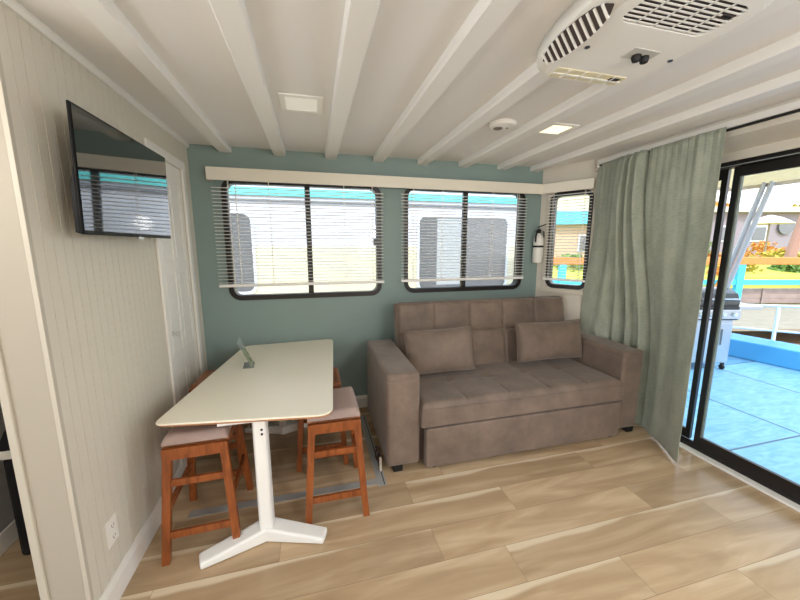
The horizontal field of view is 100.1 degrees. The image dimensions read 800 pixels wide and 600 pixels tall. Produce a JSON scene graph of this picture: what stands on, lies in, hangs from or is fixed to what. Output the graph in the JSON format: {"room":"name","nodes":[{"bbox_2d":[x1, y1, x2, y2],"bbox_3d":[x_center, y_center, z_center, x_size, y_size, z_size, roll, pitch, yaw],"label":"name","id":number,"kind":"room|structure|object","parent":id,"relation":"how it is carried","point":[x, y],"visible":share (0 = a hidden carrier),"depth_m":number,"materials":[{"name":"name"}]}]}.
{"room":"houseboat living room","nodes":[
{"label":"houseboat living room","id":0,"kind":"room"},
{"bbox_2d":[0,403,14,532],"bbox_3d":[-2.197,0.160,1.646,0.150,2.560,2.200,-2,9,-14],"label":"wall","id":1,"kind":"structure","parent":0,"point":[6,510],"depth_m":1.80,"materials":[{"name":"grey"}]},
{"bbox_2d":[0,520,18,555],"bbox_3d":[-2.106,1.275,1.798,0.012,0.110,2.100,-2,9,-14],"label":"baseboard","id":2,"kind":"structure","parent":1,"relation":"attached to","point":[9,535],"depth_m":1.80,"materials":[{"name":"white paint"}]},
{"bbox_2d":[0,112,85,599],"bbox_3d":[-1.326,0.232,1.198,0.128,2.560,0.014,-2,9,-14],"label":"wall","id":3,"kind":"structure","parent":0,"point":[20,341],"depth_m":1.21,"materials":[{"name":"beige paint"}]},
{"bbox_2d":[0,345,50,599],"bbox_3d":[-1.402,0.215,1.181,0.026,2.400,0.045,-2,9,-14],"label":"trim","id":4,"kind":"structure","parent":3,"relation":"attached to","point":[5,398],"depth_m":1.24,"materials":[{"name":"beige wood"}]},
{"bbox_2d":[0,53,93,599],"bbox_3d":[-1.268,0.210,1.208,0.016,2.400,0.018,-2,9,-14],"label":"trim","id":5,"kind":"structure","parent":3,"relation":"attached to","point":[5,111],"depth_m":1.18,"materials":[{"name":"beige wood"}]},
{"bbox_2d":[0,2,207,599],"bbox_3d":[-1.529,0.096,2.047,0.090,2.560,1.750,-2,9,-14],"label":"wall","id":6,"kind":"structure","parent":0,"point":[102,299],"depth_m":1.45,"materials":[{"name":"beige"}]},
{"bbox_2d":[0,0,188,147],"bbox_3d":[-1.470,-1.091,1.845,0.020,0.032,1.700,-2,9,-14],"label":"trim","id":7,"kind":"structure","parent":6,"relation":"attached to","point":[14,6],"depth_m":1.41,"materials":[{"name":"white paint"}]},
{"bbox_2d":[105,512,118,549],"bbox_3d":[-1.304,1.044,1.519,0.008,0.125,0.080,-2,9,-14],"label":"wall outlet","id":8,"kind":"object","parent":6,"relation":"attached to","point":[111,527],"visible":1,"depth_m":1.51,"materials":[{"name":"white plastic"}]},
{"bbox_2d":[110,521,114,529],"bbox_3d":[-1.301,1.020,1.516,0.003,0.032,0.036,-2,9,-14],"label":"socket","id":9,"kind":"object","parent":8,"relation":"attached to","point":[112,523],"depth_m":1.51,"materials":[{"name":"white plastic"}]},
{"bbox_2d":[111,531,116,540],"bbox_3d":[-1.301,1.073,1.524,0.003,0.032,0.036,-2,9,-14],"label":"socket","id":10,"kind":"object","parent":8,"relation":"attached to","point":[113,533],"depth_m":1.52,"materials":[{"name":"white plastic"}]},
{"bbox_2d":[66,100,170,238],"bbox_3d":[-1.326,-0.530,1.581,0.120,0.473,0.810,-1,9,-15],"label":"television","id":11,"kind":"object","parent":6,"relation":"attached to","point":[118,186],"visible":1,"depth_m":1.44,"materials":[{"name":"black plastic"}]},
{"bbox_2d":[99,464,183,599],"bbox_3d":[-1.379,1.257,1.857,0.014,0.125,0.935,-2,9,-14],"label":"baseboard","id":12,"kind":"structure","parent":6,"relation":"attached to","point":[118,583],"depth_m":1.68,"materials":[{"name":"white paint"}]},
{"bbox_2d":[143,138,203,471],"bbox_3d":[-1.585,0.102,2.428,0.090,2.225,0.626,-2,9,-14],"label":"door","id":13,"kind":"structure","parent":6,"relation":"in","point":[172,256],"depth_m":2.41,"materials":[{"name":"white paint"}]},
{"bbox_2d":[187,144,542,395],"bbox_3d":[-0.153,-0.104,3.284,3.460,2.560,0.080,-2,9,-14],"label":"wall","id":14,"kind":"structure","parent":0,"point":[353,321],"depth_m":3.10,"materials":[{"name":"teal paint"}]},
{"bbox_2d":[69,0,231,152],"bbox_3d":[-0.706,-0.784,-0.013,0.100,0.048,5.730,-2,9,-14],"label":"trim","id":15,"kind":"structure","parent":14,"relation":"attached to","point":[104,15],"depth_m":1.37,"materials":[{"name":"white wood"}]},
{"bbox_2d":[208,0,285,155],"bbox_3d":[-0.299,-0.800,0.091,0.100,0.048,5.730,-2,9,-14],"label":"trim","id":16,"kind":"structure","parent":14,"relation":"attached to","point":[232,18],"depth_m":1.38,"materials":[{"name":"white wood"}]},
{"bbox_2d":[221,180,381,300],"bbox_3d":[-0.834,-0.530,3.021,1.342,1.025,0.090,-2,9,-14],"label":"window","id":17,"kind":"structure","parent":14,"relation":"in","point":[233,291],"depth_m":3.00,"materials":[{"name":"black"}]},
{"bbox_2d":[211,182,383,287],"bbox_3d":[-0.831,-0.581,2.909,1.410,0.909,0.042,-2,9,-14],"label":"window blind","id":18,"kind":"object","parent":17,"relation":"attached to","point":[227,187],"visible":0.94,"depth_m":2.90,"materials":[{"name":"white plastic"}]},
{"bbox_2d":[325,0,380,158],"bbox_3d":[0.112,-0.817,0.196,0.100,0.048,5.730,-2,9,-14],"label":"trim","id":19,"kind":"structure","parent":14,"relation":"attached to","point":[359,17],"depth_m":1.38,"materials":[{"name":"white wood"}]},
{"bbox_2d":[355,395,367,407],"bbox_3d":[-0.096,1.004,3.429,3.267,0.125,0.014,-2,9,-14],"label":"baseboard","id":20,"kind":"structure","parent":14,"relation":"attached to","point":[362,400],"depth_m":3.35,"materials":[{"name":"white paint"}]},
{"bbox_2d":[205,166,594,193],"bbox_3d":[0.118,-1.042,2.901,3.321,0.098,0.498,-2,9,-14],"label":"window valance","id":21,"kind":"object","parent":14,"relation":"attached to","point":[212,173],"visible":1,"depth_m":2.98,"materials":[{"name":"white paint"}]},
{"bbox_2d":[373,0,520,161],"bbox_3d":[0.524,-0.834,0.301,0.100,0.048,5.730,-2,9,-14],"label":"ceiling beam","id":22,"kind":"structure","parent":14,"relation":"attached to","point":[486,16],"depth_m":1.39,"materials":[{"name":"white wood"}]},
{"bbox_2d":[404,188,525,292],"bbox_3d":[0.661,-0.603,3.402,1.298,1.023,0.090,-2,9,-14],"label":"window","id":23,"kind":"structure","parent":14,"relation":"in","point":[518,257],"depth_m":3.41,"materials":[{"name":"black"}]},
{"bbox_2d":[401,190,526,281],"bbox_3d":[0.652,-0.647,3.293,1.323,0.910,0.031,-2,9,-14],"label":"window blind","id":24,"kind":"object","parent":23,"relation":"attached to","point":[442,195],"visible":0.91,"depth_m":3.29,"materials":[{"name":"white plastic"}]},
{"bbox_2d":[417,61,550,164],"bbox_3d":[0.930,-0.851,0.405,0.100,0.048,5.730,-2,9,-14],"label":"trim","id":25,"kind":"structure","parent":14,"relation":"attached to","point":[531,78],"depth_m":1.89,"materials":[{"name":"white wood"}]},
{"bbox_2d":[532,224,545,262],"bbox_3d":[1.451,-0.594,3.524,0.128,0.400,0.116,-2,9,-14],"label":"fire extinguisher","id":26,"kind":"object","parent":14,"relation":"attached to","point":[538,242],"visible":1,"depth_m":3.49,"materials":[{"name":"white metal"}]},
{"bbox_2d":[458,0,798,167],"bbox_3d":[1.332,-0.868,0.508,0.100,0.048,5.730,-2,9,-14],"label":"trim","id":27,"kind":"structure","parent":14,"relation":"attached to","point":[595,93],"depth_m":1.84,"materials":[{"name":"white wood"}]},
{"bbox_2d":[497,32,799,169],"bbox_3d":[1.734,-0.884,0.611,0.100,0.048,5.730,-2,9,-14],"label":"ceiling beam","id":28,"kind":"structure","parent":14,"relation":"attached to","point":[786,48],"depth_m":1.69,"materials":[{"name":"white wood"}]},
{"bbox_2d":[530,69,799,171],"bbox_3d":[2.102,-0.899,0.705,0.100,0.048,5.730,-2,9,-14],"label":"trim","id":29,"kind":"structure","parent":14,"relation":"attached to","point":[789,81],"depth_m":2.00,"materials":[{"name":"white wood"}]},
{"bbox_2d":[0,407,799,599],"bbox_3d":[-0.042,1.597,0.522,5.850,0.120,5.954,-2,9,-14],"label":"floor","id":30,"kind":"structure","parent":0,"point":[615,517],"depth_m":1.86,"materials":[{"name":"brown wood"}]},
{"bbox_2d":[0,430,30,554],"bbox_3d":[-1.857,0.914,1.883,0.355,0.795,0.370,-2,9,-14],"label":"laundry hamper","id":31,"kind":"object","parent":30,"relation":"on","point":[5,454],"visible":0.03,"depth_m":1.69,"materials":[{"name":"black fabric"}]},
{"bbox_2d":[160,424,253,566],"bbox_3d":[-1.094,0.976,1.921,0.372,0.661,0.490,-3,10,-16],"label":"stool","id":32,"kind":"object","parent":30,"relation":"on","point":[181,442],"visible":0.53,"depth_m":1.73,"materials":[{"name":"orange wood"}]},
{"bbox_2d":[188,370,251,461],"bbox_3d":[-1.389,0.889,2.625,0.372,0.609,0.490,-2,9,-13],"label":"stool","id":33,"kind":"object","parent":30,"relation":"on","point":[207,373],"visible":0.18,"depth_m":2.47,"materials":[{"name":"orange wood"}]},
{"bbox_2d":[156,339,332,568],"bbox_3d":[-0.900,0.859,2.383,0.937,0.738,1.474,-2,9,-14],"label":"dining table","id":34,"kind":"object","parent":30,"relation":"on","point":[288,382],"visible":0.92,"depth_m":1.87,"materials":[{"name":"beige laminate"}]},
{"bbox_2d":[237,337,254,368],"bbox_3d":[-1.113,0.378,2.421,0.113,0.198,0.131,-2,9,-14],"label":"stand","id":35,"kind":"object","parent":34,"relation":"on","point":[250,364],"visible":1,"depth_m":2.41,"materials":[{"name":"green plastic"}]},
{"bbox_2d":[243,346,252,365],"bbox_3d":[-1.103,0.405,2.428,0.054,0.121,0.127,-3,10,-20],"label":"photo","id":36,"kind":"object","parent":35,"relation":"on","point":[250,362],"depth_m":2.43},
{"bbox_2d":[188,415,386,517],"bbox_3d":[-0.794,1.200,2.585,1.208,0.006,0.970,-2,9,-14],"label":"trim","id":37,"kind":"structure","parent":30,"relation":"on","point":[380,479],"depth_m":2.22,"materials":[{"name":"silver metal"}]},
{"bbox_2d":[375,446,381,470],"bbox_3d":[-0.159,1.152,2.468,0.033,0.139,0.162,-2,9,-14],"label":"power cord","id":38,"kind":"object","parent":37,"relation":"on","point":[379,458],"visible":1,"depth_m":2.44,"materials":[{"name":"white plastic"}]},
{"bbox_2d":[297,367,348,471],"bbox_3d":[-0.621,0.889,2.628,0.372,0.609,0.490,-2,9,-14],"label":"stool","id":39,"kind":"object","parent":30,"relation":"on","point":[336,378],"visible":0.3,"depth_m":2.44,"materials":[{"name":"orange wood"}]},
{"bbox_2d":[306,387,369,523],"bbox_3d":[-0.424,0.940,2.149,0.372,0.661,0.490,-2,9,-14],"label":"stool","id":40,"kind":"object","parent":30,"relation":"on","point":[345,415],"visible":0.72,"depth_m":1.96,"materials":[{"name":"orange wood"}]},
{"bbox_2d":[367,296,642,471],"bbox_3d":[0.870,0.585,2.961,2.205,1.102,0.918,-2,9,-14],"label":"sofa","id":41,"kind":"object","parent":30,"relation":"on","point":[504,405],"visible":0.84,"depth_m":2.68,"materials":[{"name":"beige fabric"}]},
{"bbox_2d":[403,325,475,374],"bbox_3d":[0.339,0.429,2.842,0.619,0.395,0.194,-2,9,-10],"label":"throw pillow","id":42,"kind":"object","parent":41,"relation":"on","point":[429,351],"visible":0.96,"depth_m":2.78,"materials":[{"name":"beige fabric"}]},
{"bbox_2d":[419,358,623,427],"bbox_3d":[0.909,0.716,2.900,1.752,0.188,0.734,-2,9,-14],"label":"seat cushion","id":43,"kind":"object","parent":41,"relation":"on","point":[498,389],"depth_m":2.64,"materials":[{"name":"brown fabric"}]},
{"bbox_2d":[514,319,581,362],"bbox_3d":[1.388,0.375,3.109,0.737,0.373,0.201,-3,10,-18],"label":"throw pillow","id":44,"kind":"object","parent":41,"relation":"on","point":[536,341],"visible":1,"depth_m":3.02,"materials":[{"name":"beige fabric"}]},
{"bbox_2d":[16,0,799,166],"bbox_3d":[-0.042,-0.885,0.181,5.880,0.090,5.840,-2,9,-14],"label":"ceiling","id":45,"kind":"structure","parent":0,"point":[297,41],"depth_m":1.53,"materials":[{"name":"white"}]},
{"bbox_2d":[278,92,323,113],"bbox_3d":[-0.558,-1.111,1.898,0.236,0.010,0.236,-2,9,-14],"label":"recessed light","id":46,"kind":"object","parent":45,"relation":"in","point":[292,102],"visible":1,"depth_m":1.88,"materials":[{"name":"white paint"}]},
{"bbox_2d":[285,97,316,110],"bbox_3d":[-0.558,-1.112,1.898,0.177,0.006,0.177,-2,9,-14],"label":"diffuser","id":47,"kind":"object","parent":46,"relation":"attached to","point":[291,103],"depth_m":1.90,"materials":[{"name":"white plastic"}]},
{"bbox_2d":[488,118,516,130],"bbox_3d":[0.676,-1.150,2.216,0.180,0.034,0.180,-2,9,-14],"label":"smoke detector","id":48,"kind":"object","parent":45,"relation":"attached to","point":[504,124],"visible":1,"depth_m":2.17,"materials":[{"name":"white paint"}]},
{"bbox_2d":[535,122,579,135],"bbox_3d":[1.075,-1.177,2.311,0.210,0.010,0.210,-2,9,-14],"label":"recessed light","id":49,"kind":"object","parent":45,"relation":"in","point":[556,129],"visible":0.8,"depth_m":2.30,"materials":[{"name":"white paint"}]},
{"bbox_2d":[541,125,571,133],"bbox_3d":[1.075,-1.179,2.311,0.158,0.006,0.158,-2,9,-14],"label":"diffuser","id":50,"kind":"object","parent":49,"relation":"attached to","point":[553,129],"depth_m":2.31,"materials":[{"name":"beige plastic"}]},
{"bbox_2d":[536,0,774,85],"bbox_3d":[0.840,-0.940,1.194,0.557,0.119,0.630,-2,9,-14],"label":"air conditioner","id":51,"kind":"object","parent":45,"relation":"attached to","point":[601,42],"visible":1,"depth_m":1.15,"materials":[{"name":"white plastic"}]},
{"bbox_2d":[542,3,613,64],"bbox_3d":[0.596,-0.904,1.151,0.047,0.063,0.320,-2,9,-14],"label":"vent","id":52,"kind":"object","parent":51,"relation":"attached to","point":[591,17],"depth_m":1.13,"materials":[{"name":"white plastic"}]},
{"bbox_2d":[548,67,625,84],"bbox_3d":[0.796,-0.947,1.420,0.340,0.004,0.067,-2,9,-14],"label":"grille","id":53,"kind":"object","parent":51,"relation":"attached to","point":[567,73],"depth_m":1.41,"materials":[{"name":"grey plastic"}]},
{"bbox_2d":[623,0,746,34],"bbox_3d":[0.883,-0.897,1.040,0.361,0.019,0.157,-2,9,-14],"label":"return grille","id":54,"kind":"object","parent":51,"relation":"attached to","point":[663,17],"depth_m":1.06,"materials":[{"name":"white plastic"}]},
{"bbox_2d":[535,160,597,333],"bbox_3d":[1.873,-0.114,3.348,1.000,2.560,0.080,9,13,43],"label":"wall","id":55,"kind":"structure","parent":0,"point":[585,169],"depth_m":3.41,"materials":[{"name":"beige paint"}]},
{"bbox_2d":[538,181,596,294],"bbox_3d":[1.716,-0.606,3.396,0.520,1.085,0.098,9,13,43],"label":"window","id":56,"kind":"structure","parent":55,"relation":"in","point":[565,288],"depth_m":3.45,"materials":[{"name":"black metal"}]},
{"bbox_2d":[543,189,592,281],"bbox_3d":[1.653,-0.662,3.321,0.404,0.950,0.031,9,13,43],"label":"window blind","id":57,"kind":"object","parent":56,"relation":"attached to","point":[554,195],"visible":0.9,"depth_m":3.31,"materials":[{"name":"white plastic"}]},
{"bbox_2d":[595,97,799,171],"bbox_3d":[2.631,-0.833,0.627,0.270,0.155,5.335,-2,9,-14],"label":"wall header","id":58,"kind":"structure","parent":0,"point":[786,127],"depth_m":2.06,"materials":[{"name":"beige paint"}]},
{"bbox_2d":[597,108,799,167],"bbox_3d":[2.432,-0.846,0.746,0.054,0.032,4.866,-2,9,-14],"label":"curtain rod","id":59,"kind":"object","parent":58,"relation":"attached to","point":[796,110],"visible":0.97,"depth_m":1.94,"materials":[{"name":"black metal"}]},
{"bbox_2d":[580,127,726,461],"bbox_3d":[2.002,-0.024,2.819,0.357,2.319,1.095,-2,9,-14],"label":"curtain","id":60,"kind":"object","parent":59,"relation":"hanging from","point":[654,210],"visible":0.88,"depth_m":2.62,"materials":[{"name":"green fabric"}]},
{"bbox_2d":[598,100,799,164],"bbox_3d":[2.493,-0.856,0.559,0.028,0.043,5.280,-2,9,-14],"label":"trim","id":61,"kind":"structure","parent":58,"relation":"attached to","point":[794,105],"depth_m":2.10,"materials":[{"name":"white paint"}]},
{"bbox_2d":[721,137,799,162],"bbox_3d":[2.840,0.319,0.661,0.090,2.560,4.940,-2,9,-14],"label":"wall","id":62,"kind":"structure","parent":0,"point":[794,143],"depth_m":2.17,"materials":[{"name":"beige paint"}]},
{"bbox_2d":[640,425,799,512],"bbox_3d":[2.546,1.339,1.696,0.062,0.016,2.950,-2,9,-14],"label":"trim","id":63,"kind":"structure","parent":62,"relation":"attached to","point":[778,497],"depth_m":2.31,"materials":[{"name":"white paint"}]},
{"bbox_2d":[680,148,799,504],"bbox_3d":[2.601,0.259,1.588,0.088,2.184,2.856,-2,9,-14],"label":"door","id":64,"kind":"structure","parent":62,"relation":"in","point":[789,489],"depth_m":2.44,"materials":[{"name":"black metal"}]},
{"label":"outside","id":65,"kind":"structure","parent":0,"visible":0},
{"bbox_2d":[683,355,799,483],"bbox_3d":[4.447,1.492,1.644,3.395,0.230,7.450,-2,9,-14],"label":"deck","id":66,"kind":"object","parent":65,"point":[727,427],"depth_m":3.28,"materials":[{"name":"blue tile"}]},
{"bbox_2d":[691,287,762,368],"bbox_3d":[4.033,0.364,4.525,1.200,1.079,0.571,0,9,0],"label":"gas grill","id":67,"kind":"object","parent":66,"relation":"on","point":[732,305],"visible":0.42,"depth_m":4.32,"materials":[{"name":"silver metal"}]},
{"bbox_2d":[739,303,762,308],"bbox_3d":[4.484,0.064,4.503,0.298,0.040,0.460,0,9,0],"label":"shelf","id":68,"kind":"object","parent":67,"relation":"attached to","point":[742,305],"depth_m":4.28,"materials":[{"name":"silver metal"}]},
{"bbox_2d":[689,361,799,450],"bbox_3d":[4.419,1.375,1.644,3.340,0.002,7.300,-2,9,-14],"label":"joint","id":69,"kind":"object","parent":66,"relation":"on","point":[751,361],"depth_m":3.01,"materials":[{"name":"blue"}]},
{"bbox_2d":[728,333,799,370],"bbox_3d":[5.658,0.878,3.918,0.506,0.260,3.580,-4,10,-24],"label":"curb","id":70,"kind":"object","parent":66,"relation":"on","point":[776,353],"depth_m":4.68,"materials":[{"name":"blue paint"}]},
{"bbox_2d":[729,182,767,273],"bbox_3d":[5.119,-0.599,5.167,0.061,2.271,0.552,-2,9,-14],"label":"canopy pole","id":71,"kind":"object","parent":70,"relation":"on","point":[763,185],"visible":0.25,"depth_m":4.94,"materials":[{"name":"grey metal"}]},
{"bbox_2d":[727,181,775,287],"bbox_3d":[5.139,-0.587,5.091,0.061,2.271,0.562,-2,9,-14],"label":"canopy pole","id":72,"kind":"object","parent":70,"relation":"on","point":[771,184],"visible":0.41,"depth_m":4.91,"materials":[{"name":"grey metal"}]},
{"bbox_2d":[732,304,799,340],"bbox_3d":[5.826,0.320,4.109,0.044,0.778,3.112,-5,10,-27],"label":"pipe railing","id":73,"kind":"object","parent":70,"relation":"on","point":[774,331],"visible":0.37,"depth_m":4.84,"materials":[{"name":"white metal"}]},
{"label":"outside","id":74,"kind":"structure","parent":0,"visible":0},
{"bbox_2d":[746,303,799,303],"bbox_3d":[28.000,-1.480,20.678,64.000,0.740,18.700,0,9,0],"label":"ground","id":75,"kind":"structure","parent":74,"point":[746,303],"depth_m":11.47,"materials":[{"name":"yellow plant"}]},
{"bbox_2d":[556,253,582,269],"bbox_3d":[7.198,-1.369,13.941,2.248,1.166,2.552,4,10,26],"label":"bush","id":76,"kind":"object","parent":75,"relation":"on","point":[568,266],"visible":0.07,"depth_m":13.75,"materials":[{"name":"green plant"}]},
{"bbox_2d":[554,195,588,256],"bbox_3d":[11.000,-5.429,23.941,9.600,6.100,6.000,0,9,0],"label":"building","id":77,"kind":"structure","parent":75,"relation":"on","point":[578,219],"depth_m":21.57,"materials":[{"name":"beige paint"}]},
{"bbox_2d":[706,265,762,273],"bbox_3d":[13.237,-1.223,13.461,1.938,1.131,2.101,-2,9,-14],"label":"bush","id":78,"kind":"object","parent":75,"relation":"on","point":[751,268],"visible":0.06,"depth_m":12.93,"materials":[{"name":"yellow plant"}]},
{"bbox_2d":[709,207,799,256],"bbox_3d":[28.750,-4.864,26.564,23.500,4.150,7.000,0,9,0],"label":"building","id":79,"kind":"structure","parent":75,"relation":"on","point":[781,234],"depth_m":23.44,"materials":[{"name":"grey paint"}]},
{"bbox_2d":[737,240,786,256],"bbox_3d":[22.982,-3.047,21.328,2.618,1.528,2.547,-2,9,-14],"label":"bush","id":80,"kind":"object","parent":75,"relation":"on","point":[759,248],"visible":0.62,"depth_m":21.10,"materials":[{"name":"orange plant"}]},
{"bbox_2d":[730,288,799,303],"bbox_3d":[13.800,-0.147,11.341,20.400,0.520,0.120,0,9,0],"label":"wall","id":81,"kind":"structure","parent":75,"relation":"on","point":[749,295],"depth_m":11.32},
{"bbox_2d":[750,215,794,251],"bbox_3d":[19.400,-2.914,17.763,1.755,3.100,1.755,1,9,8],"label":"patio umbrella","id":82,"kind":"object","parent":75,"relation":"on","point":[770,219],"visible":0.73,"depth_m":17.26,"materials":[{"name":"beige fabric"}]},
{"bbox_2d":[766,265,799,272],"bbox_3d":[15.210,-1.054,13.200,1.258,0.979,1.215,-2,9,-14],"label":"bush","id":83,"kind":"object","parent":75,"relation":"on","point":[789,268],"visible":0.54,"depth_m":12.96,"materials":[{"name":"green plant"}]},
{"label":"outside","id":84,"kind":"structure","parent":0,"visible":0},
{"bbox_2d":[552,265,799,287],"bbox_3d":[21.500,-1.268,14.179,37.000,0.910,5.600,0,9,0],"label":"bank","id":85,"kind":"object","parent":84,"point":[767,274],"depth_m":12.22,"materials":[{"name":"yellow plant"}]},
{"bbox_2d":[749,248,799,256],"bbox_3d":[17.571,-1.757,15.431,2.529,1.258,2.570,-2,9,-14],"label":"bush","id":86,"kind":"object","parent":85,"relation":"on","point":[780,253],"visible":0.32,"depth_m":15.37,"materials":[{"name":"yellow plant"}]},
{"bbox_2d":[784,215,799,256],"bbox_3d":[17.127,-3.758,13.582,3.745,5.758,3.772,-2,9,-14],"label":"tree","id":87,"kind":"object","parent":85,"relation":"on","point":[793,247],"visible":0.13,"depth_m":13.72,"materials":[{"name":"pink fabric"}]},
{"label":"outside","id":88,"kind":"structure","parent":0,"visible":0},
{"bbox_2d":[717,167,799,191],"bbox_3d":[3.903,-1.461,3.406,3.440,0.120,3.000,-2,9,-14],"label":"porch roof","id":89,"kind":"structure","parent":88,"point":[787,176],"depth_m":4.46,"materials":[{"name":"beige"}]},
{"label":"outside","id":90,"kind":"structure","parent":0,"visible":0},
{"bbox_2d":[732,331,799,344],"bbox_3d":[17.245,-5.894,52.746,120.000,0.450,86.030,-2,9,-14],"label":"water","id":91,"kind":"structure","parent":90,"point":[792,338],"depth_m":8.91,"materials":[{"name":"brown liquid"}]},
{"bbox_2d":[229,185,516,293],"bbox_3d":[-1.995,-0.540,5.929,8.320,3.380,2.900,-2,9,-14],"label":"houseboat","id":92,"kind":"object","parent":91,"relation":"on","point":[423,255],"visible":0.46,"depth_m":4.82,"materials":[{"name":"grey"}]},
{"bbox_2d":[436,218,461,284],"bbox_3d":[0.783,-0.743,5.193,0.450,1.005,0.004,-2,9,-14],"label":"drape","id":93,"kind":"object","parent":92,"relation":"hanging from","point":[453,238],"depth_m":5.18,"materials":[{"name":"grey fabric"}]},
{"bbox_2d":[732,304,799,330],"bbox_3d":[12.800,0.432,9.447,18.400,0.060,3.315,0,9,0],"label":"boardwalk","id":94,"kind":"structure","parent":91,"relation":"on","point":[789,319],"depth_m":8.77,"materials":[{"name":"white wood"}]},
{"bbox_2d":[552,257,799,300],"bbox_3d":[13.800,-0.630,11.010,20.400,1.540,0.160,0,9,0],"label":"fence","id":95,"kind":"object","parent":94,"relation":"on","point":[738,282],"visible":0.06,"depth_m":10.90,"materials":[{"name":"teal wood"}]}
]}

